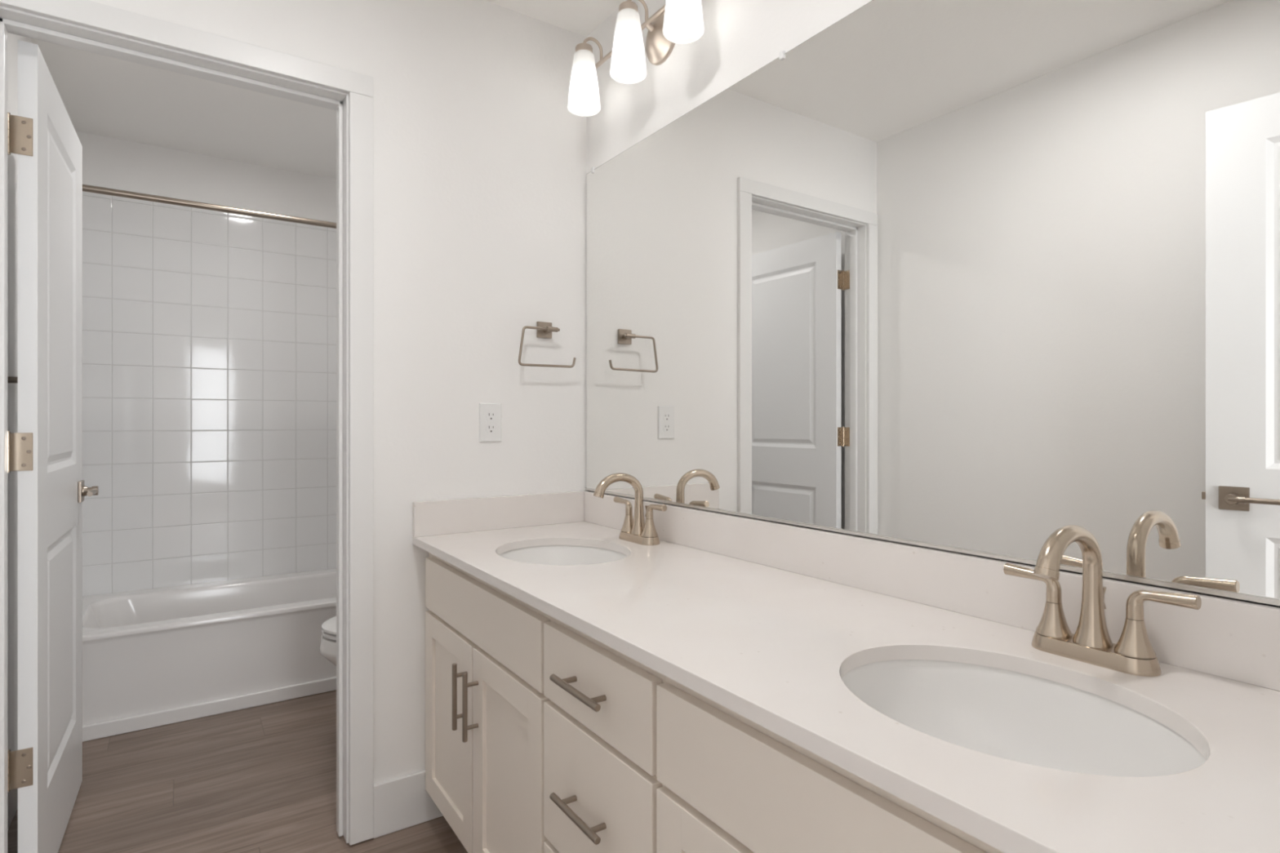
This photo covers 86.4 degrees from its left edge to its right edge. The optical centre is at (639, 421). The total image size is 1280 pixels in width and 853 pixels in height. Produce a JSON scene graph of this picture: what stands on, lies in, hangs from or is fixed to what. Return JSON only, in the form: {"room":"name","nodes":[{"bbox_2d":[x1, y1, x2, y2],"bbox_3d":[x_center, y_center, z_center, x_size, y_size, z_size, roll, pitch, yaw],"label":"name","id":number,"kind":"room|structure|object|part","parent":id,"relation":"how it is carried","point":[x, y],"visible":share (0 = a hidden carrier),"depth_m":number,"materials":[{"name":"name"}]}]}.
{"room":"bathroom","nodes":[
{"label":"bathroom","id":0,"kind":"room"},
{"bbox_2d":[7,32,31,751],"bbox_3d":[-1.518,-0.066,1.417,0.100,2.447,3.993,0,0,-34],"label":"wall","id":1,"kind":"structure","parent":0,"point":[12,39],"depth_m":2.05,"materials":[{"name":"white paint"}]},
{"bbox_2d":[7,749,17,831],"bbox_3d":[-1.814,1.084,1.956,0.014,0.145,1.051,0,0,-34],"label":"baseboard","id":2,"kind":"structure","parent":1,"relation":"attached to","point":[12,795],"depth_m":1.97,"materials":[{"name":"white wood"}]},
{"bbox_2d":[7,376,17,383],"bbox_3d":[-1.834,-0.115,2.036,0.069,0.050,0.480,0,0,-34],"label":"towel bar","id":3,"kind":"object","parent":1,"relation":"attached to","point":[10,379],"visible":0.05,"depth_m":1.85,"materials":[{"name":"metal"}]},
{"bbox_2d":[75,131,336,222],"bbox_3d":[-1.923,-0.066,3.484,1.547,2.447,0.115,0,0,-34],"label":"wall","id":4,"kind":"structure","parent":0,"point":[108,162],"depth_m":3.29,"materials":[{"name":"white paint"}]},
{"bbox_2d":[82,191,336,596],"bbox_3d":[-1.678,-0.116,3.122,1.546,1.836,0.760,0,0,-34],"label":"tiled wall","id":5,"kind":"structure","parent":4,"relation":"attached to","point":[209,337],"depth_m":3.28,"materials":[{"name":"white tile"}]},
{"bbox_2d":[82,184,336,228],"bbox_3d":[-1.486,-0.850,2.839,1.544,0.068,0.068,0,0,-34],"label":"shower rod","id":6,"kind":"object","parent":5,"relation":"attached to","point":[100,190],"visible":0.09,"depth_m":2.67,"materials":[{"name":"silver metal"}]},
{"bbox_2d":[7,689,467,852],"bbox_3d":[0.089,1.182,0.553,4.100,0.050,7.230,0,0,-34],"label":"floor","id":7,"kind":"structure","parent":0,"point":[261,779],"depth_m":2.14,"materials":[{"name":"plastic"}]},
{"bbox_2d":[82,568,336,742],"bbox_3d":[-1.681,0.966,3.127,1.527,0.382,0.728,0,0,-34],"label":"bathtub","id":8,"kind":"object","parent":7,"relation":"on","point":[159,656],"visible":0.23,"depth_m":2.75,"materials":[{"name":"white plastic"}]},
{"bbox_2d":[319,615,336,666],"bbox_3d":[-0.847,0.773,2.625,0.708,0.768,0.450,0,0,-34],"label":"toilet","id":9,"kind":"object","parent":7,"relation":"on","point":[327,648],"visible":0.09,"depth_m":2.40,"materials":[{"name":"white ceramic"}]},
{"bbox_3d":[-0.924,0.758,2.573,0.504,0.018,0.372,0,0,-34],"label":"seat","id":10,"kind":"part","parent":9,"relation":"part of","materials":[{"name":"white ceramic"}]},
{"bbox_3d":[-0.924,0.735,2.573,0.506,0.027,0.374,0,0,-34],"label":"lid","id":11,"kind":"part","parent":9,"relation":"part of","materials":[{"name":"white ceramic"}]},
{"bbox_2d":[425,552,551,852],"bbox_3d":[-0.200,0.754,1.792,0.585,0.805,0.790,0,0,-34],"label":"vanity cabinet","id":12,"kind":"object","parent":7,"relation":"on","point":[485,698],"visible":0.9,"depth_m":1.58,"materials":[{"name":"beige paint"}]},
{"bbox_3d":[-0.501,0.795,1.799,0.020,0.509,0.371,0,0,-34],"label":"door","id":13,"kind":"part","parent":12,"relation":"part of","materials":[{"name":"beige paint"}]},
{"bbox_3d":[-0.439,0.665,1.656,0.037,0.159,0.012,0,0,-34],"label":"handle","id":14,"kind":"part","parent":12,"relation":"part of","materials":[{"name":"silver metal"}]},
{"bbox_3d":[-0.398,0.665,1.596,0.037,0.159,0.012,0,0,-34],"label":"handle","id":15,"kind":"part","parent":12,"relation":"part of","materials":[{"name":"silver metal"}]},
{"bbox_3d":[-0.288,0.795,1.485,0.020,0.509,0.371,0,0,-34],"label":"door","id":16,"kind":"part","parent":12,"relation":"part of","materials":[{"name":"beige paint"}]},
{"bbox_2d":[412,520,1279,852],"bbox_3d":[0.133,0.340,1.311,0.576,0.022,1.964,0,0,-34],"label":"countertop","id":17,"kind":"structure","parent":12,"relation":"on","point":[774,647],"depth_m":0.87,"materials":[{"name":"stone"}]},
{"bbox_2d":[499,545,627,565],"bbox_3d":[-0.198,0.431,1.754,0.367,0.157,0.441,0,0,-34],"label":"sink","id":18,"kind":"object","parent":17,"relation":"in","point":[561,555],"visible":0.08,"depth_m":1.92,"materials":[{"name":"white ceramic"}]},
{"bbox_2d":[593,472,666,545],"bbox_3d":[-0.007,0.234,1.872,0.195,0.191,0.198,0,0,16],"label":"faucet","id":19,"kind":"object","parent":17,"relation":"on","point":[636,530],"visible":1,"depth_m":1.86,"materials":[{"name":"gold metal"}]},
{"bbox_3d":[-0.053,0.224,1.854,0.168,0.171,0.047,0,0,-34],"label":"spout","id":20,"kind":"part","parent":19,"relation":"part of","materials":[{"name":"silver metal"}]},
{"bbox_3d":[-0.048,0.239,1.954,0.020,0.045,0.080,0,0,-34],"label":"lever","id":21,"kind":"part","parent":19,"relation":"part of","materials":[{"name":"silver metal"}]},
{"bbox_3d":[-0.031,0.285,1.930,0.046,0.046,0.046,0,0,-34],"label":"handle","id":22,"kind":"part","parent":19,"relation":"part of","materials":[{"name":"silver metal"}]},
{"bbox_3d":[-0.003,0.319,1.888,0.057,0.021,0.158,0,0,-34],"label":"plate","id":23,"kind":"part","parent":19,"relation":"part of","materials":[{"name":"silver metal"}]},
{"bbox_3d":[0.026,0.285,1.845,0.046,0.046,0.046,0,0,-34],"label":"handle","id":24,"kind":"part","parent":19,"relation":"part of","materials":[{"name":"silver metal"}]},
{"bbox_3d":[0.043,0.239,1.821,0.020,0.045,0.080,0,0,-34],"label":"lever","id":25,"kind":"part","parent":19,"relation":"part of","materials":[{"name":"silver metal"}]},
{"bbox_2d":[841,659,1205,777],"bbox_3d":[0.433,0.431,0.821,0.367,0.157,0.441,0,0,-34],"label":"sink","id":26,"kind":"object","parent":17,"relation":"in","point":[1004,713],"visible":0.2,"depth_m":0.94,"materials":[{"name":"white ceramic"}]},
{"bbox_2d":[1003,524,1201,676],"bbox_3d":[0.626,0.234,0.935,0.195,0.191,0.198,0,0,16],"label":"faucet","id":27,"kind":"object","parent":17,"relation":"on","point":[1133,654],"visible":1,"depth_m":0.93,"materials":[{"name":"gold metal"}]},
{"bbox_3d":[0.586,0.239,1.018,0.020,0.045,0.080,0,0,-34],"label":"lever","id":28,"kind":"part","parent":27,"relation":"part of","materials":[{"name":"silver metal"}]},
{"bbox_3d":[0.603,0.285,0.993,0.046,0.046,0.046,0,0,-34],"label":"handle","id":29,"kind":"part","parent":27,"relation":"part of","materials":[{"name":"silver metal"}]},
{"bbox_3d":[0.581,0.224,0.917,0.168,0.171,0.047,0,0,-34],"label":"spout","id":30,"kind":"part","parent":27,"relation":"part of","materials":[{"name":"silver metal"}]},
{"bbox_3d":[0.631,0.319,0.951,0.057,0.021,0.158,0,0,-34],"label":"plate","id":31,"kind":"part","parent":27,"relation":"part of","materials":[{"name":"silver metal"}]},
{"bbox_3d":[0.653,0.271,0.965,0.012,0.076,0.011,0,0,-34],"label":"lift rod","id":32,"kind":"part","parent":27,"relation":"part of","materials":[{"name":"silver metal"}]},
{"bbox_3d":[0.660,0.285,0.909,0.046,0.046,0.046,0,0,-34],"label":"handle","id":33,"kind":"part","parent":27,"relation":"part of","materials":[{"name":"silver metal"}]},
{"bbox_3d":[0.676,0.239,0.884,0.020,0.045,0.080,0,0,-34],"label":"lever","id":34,"kind":"part","parent":27,"relation":"part of","materials":[{"name":"silver metal"}]},
{"bbox_2d":[543,617,665,852],"bbox_3d":[0.127,0.754,1.309,0.585,0.805,0.376,0,0,-34],"label":"base cabinet","id":35,"kind":"object","parent":7,"relation":"on","point":[601,784],"visible":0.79,"depth_m":1.15,"materials":[{"name":"beige paint"}]},
{"bbox_3d":[-0.076,0.930,1.171,0.020,0.240,0.364,0,0,-34],"label":"drawer","id":36,"kind":"part","parent":35,"relation":"part of","materials":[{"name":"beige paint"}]},
{"bbox_3d":[-0.101,0.667,1.158,0.037,0.012,0.159,0,0,-34],"label":"handle","id":37,"kind":"part","parent":35,"relation":"part of","materials":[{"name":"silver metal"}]},
{"bbox_3d":[-0.101,0.456,1.158,0.037,0.012,0.159,0,0,-34],"label":"handle","id":38,"kind":"part","parent":35,"relation":"part of","materials":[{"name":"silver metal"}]},
{"bbox_3d":[-0.076,0.669,1.171,0.020,0.258,0.364,0,0,-34],"label":"drawer","id":39,"kind":"part","parent":35,"relation":"part of","materials":[{"name":"beige paint"}]},
{"bbox_3d":[-0.076,0.458,1.171,0.020,0.141,0.364,0,0,-34],"label":"drawer","id":40,"kind":"part","parent":35,"relation":"part of","materials":[{"name":"beige paint"}]},
{"bbox_2d":[656,675,1004,852],"bbox_3d":[0.454,0.754,0.826,0.585,0.805,0.790,0,0,-34],"label":"vanity cabinet","id":41,"kind":"object","parent":7,"relation":"on","point":[732,784],"visible":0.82,"depth_m":0.83,"materials":[{"name":"beige paint"}]},
{"bbox_3d":[0.136,0.795,0.858,0.020,0.509,0.371,0,0,-34],"label":"door","id":42,"kind":"part","parent":41,"relation":"part of","materials":[{"name":"beige paint"}]},
{"bbox_2d":[30,0,626,179],"bbox_3d":[0.089,-1.340,0.553,4.100,0.100,7.230,0,0,-34],"label":"ceiling","id":43,"kind":"structure","parent":0,"point":[103,95],"depth_m":2.80,"materials":[{"name":"white paint"}]},
{"bbox_2d":[89,0,586,784],"bbox_3d":[-0.851,-0.066,1.901,1.547,2.447,0.115,0,0,-34],"label":"wall","id":44,"kind":"structure","parent":0,"point":[480,154],"depth_m":2.03,"materials":[{"name":"white paint"}]},
{"bbox_2d":[7,40,98,852],"bbox_3d":[-1.603,0.133,1.865,0.134,2.032,0.740,0,0,-33],"label":"door","id":45,"kind":"structure","parent":44,"relation":"in","point":[46,451],"depth_m":1.73,"materials":[{"name":"white wood"}]},
{"bbox_3d":[-1.703,0.217,2.108,0.040,0.033,0.132,0,0,-33],"label":"lever","id":46,"kind":"part","parent":45,"relation":"part of","materials":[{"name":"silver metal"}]},
{"bbox_2d":[0,0,373,852],"bbox_3d":[-1.125,0.099,1.706,0.846,2.108,0.134,0,0,-34],"label":"door frame","id":47,"kind":"structure","parent":44,"relation":"attached to","point":[359,87],"depth_m":1.86,"materials":[{"name":"white wood"}]},
{"bbox_2d":[373,769,443,838],"bbox_3d":[-0.459,1.084,2.088,0.685,0.145,0.014,0,0,-34],"label":"baseboard","id":48,"kind":"structure","parent":44,"relation":"attached to","point":[404,802],"depth_m":1.94,"materials":[{"name":"white wood"}]},
{"bbox_2d":[479,403,501,442],"bbox_3d":[-0.458,0.002,2.092,0.071,0.119,0.008,0,0,-34],"label":"outlet","id":49,"kind":"object","parent":44,"relation":"attached to","point":[490,414],"visible":1,"depth_m":2.09,"materials":[{"name":"white plastic"}]},
{"bbox_2d":[485,424,496,433],"bbox_3d":[-0.457,0.021,2.090,0.033,0.028,0.002,0,0,-34],"label":"receptacle","id":50,"kind":"object","parent":49,"relation":"attached to","point":[490,428],"depth_m":2.09,"materials":[{"name":"white plastic"}]},
{"bbox_2d":[485,411,496,420],"bbox_3d":[-0.457,-0.018,2.090,0.033,0.028,0.002,0,0,-34],"label":"receptacle","id":51,"kind":"object","parent":49,"relation":"attached to","point":[490,415],"depth_m":2.09,"materials":[{"name":"white plastic"}]},
{"bbox_2d":[412,490,584,537],"bbox_3d":[-0.420,0.279,2.111,0.556,0.100,0.020,0,0,-34],"label":"backsplash","id":52,"kind":"structure","parent":44,"relation":"attached to","point":[442,517],"depth_m":2.08,"materials":[{"name":"stone"}]},
{"bbox_2d":[518,321,575,368],"bbox_3d":[-0.303,-0.247,2.167,0.201,0.148,0.057,0,0,-34],"label":"towel ring","id":53,"kind":"object","parent":44,"relation":"attached to","point":[544,330],"visible":1,"depth_m":2.16,"materials":[{"name":"silver metal"}]},
{"bbox_3d":[-0.308,-0.295,2.192,0.051,0.051,0.010,0,0,-34],"label":"wall plate","id":54,"kind":"part","parent":53,"relation":"part of","materials":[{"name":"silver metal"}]},
{"bbox_3d":[-0.284,-0.293,2.174,0.043,0.017,0.046,0,0,-34],"label":"post","id":55,"kind":"part","parent":53,"relation":"part of","materials":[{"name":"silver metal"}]},
{"bbox_2d":[586,0,872,173],"bbox_3d":[-0.122,-0.066,2.293,0.100,2.447,4.107,0,0,-34],"label":"wall","id":56,"kind":"structure","parent":0,"point":[740,37],"depth_m":1.79,"materials":[{"name":"white paint"}]},
{"bbox_2d":[567,0,704,116],"bbox_3d":[-0.005,-1.059,1.880,0.167,0.228,0.612,0,0,-34],"label":"vanity light","id":57,"kind":"object","parent":56,"relation":"attached to","point":[677,21],"visible":1,"depth_m":1.87,"materials":[{"name":"white glass"}]},
{"bbox_3d":[-0.170,-1.030,2.064,0.101,0.169,0.101,0,0,-34],"label":"lamp shade","id":58,"kind":"part","parent":57,"relation":"part of","materials":[{"name":"white glass"}]},
{"bbox_3d":[-0.144,-1.140,2.082,0.071,0.065,0.010,0,0,-34],"label":"arm","id":59,"kind":"part","parent":57,"relation":"part of","materials":[{"name":"silver metal"}]},
{"bbox_3d":[-0.032,-1.030,1.861,0.101,0.169,0.101,0,0,-34],"label":"lamp shade","id":60,"kind":"part","parent":57,"relation":"part of","materials":[{"name":"white glass"}]},
{"bbox_3d":[-0.007,-1.140,1.878,0.071,0.065,0.010,0,0,-34],"label":"arm","id":61,"kind":"part","parent":57,"relation":"part of","materials":[{"name":"silver metal"}]},
{"bbox_3d":[0.106,-1.030,1.658,0.101,0.169,0.101,0,0,-34],"label":"lamp shade","id":62,"kind":"part","parent":57,"relation":"part of","materials":[{"name":"white glass"}]},
{"bbox_2d":[582,490,1279,691],"bbox_3d":[0.363,0.279,1.467,0.020,0.100,1.964,0,0,-34],"label":"backsplash","id":63,"kind":"structure","parent":56,"relation":"attached to","point":[1238,641],"depth_m":1.16,"materials":[{"name":"stone"}]},
{"bbox_2d":[585,0,1279,608],"bbox_3d":[0.360,-0.303,1.481,0.010,1.065,1.922,0,0,-34],"label":"wall mirror","id":64,"kind":"object","parent":56,"relation":"attached to","point":[988,279],"visible":1,"depth_m":1.16,"materials":[{"name":"grey mirror"}]}
]}

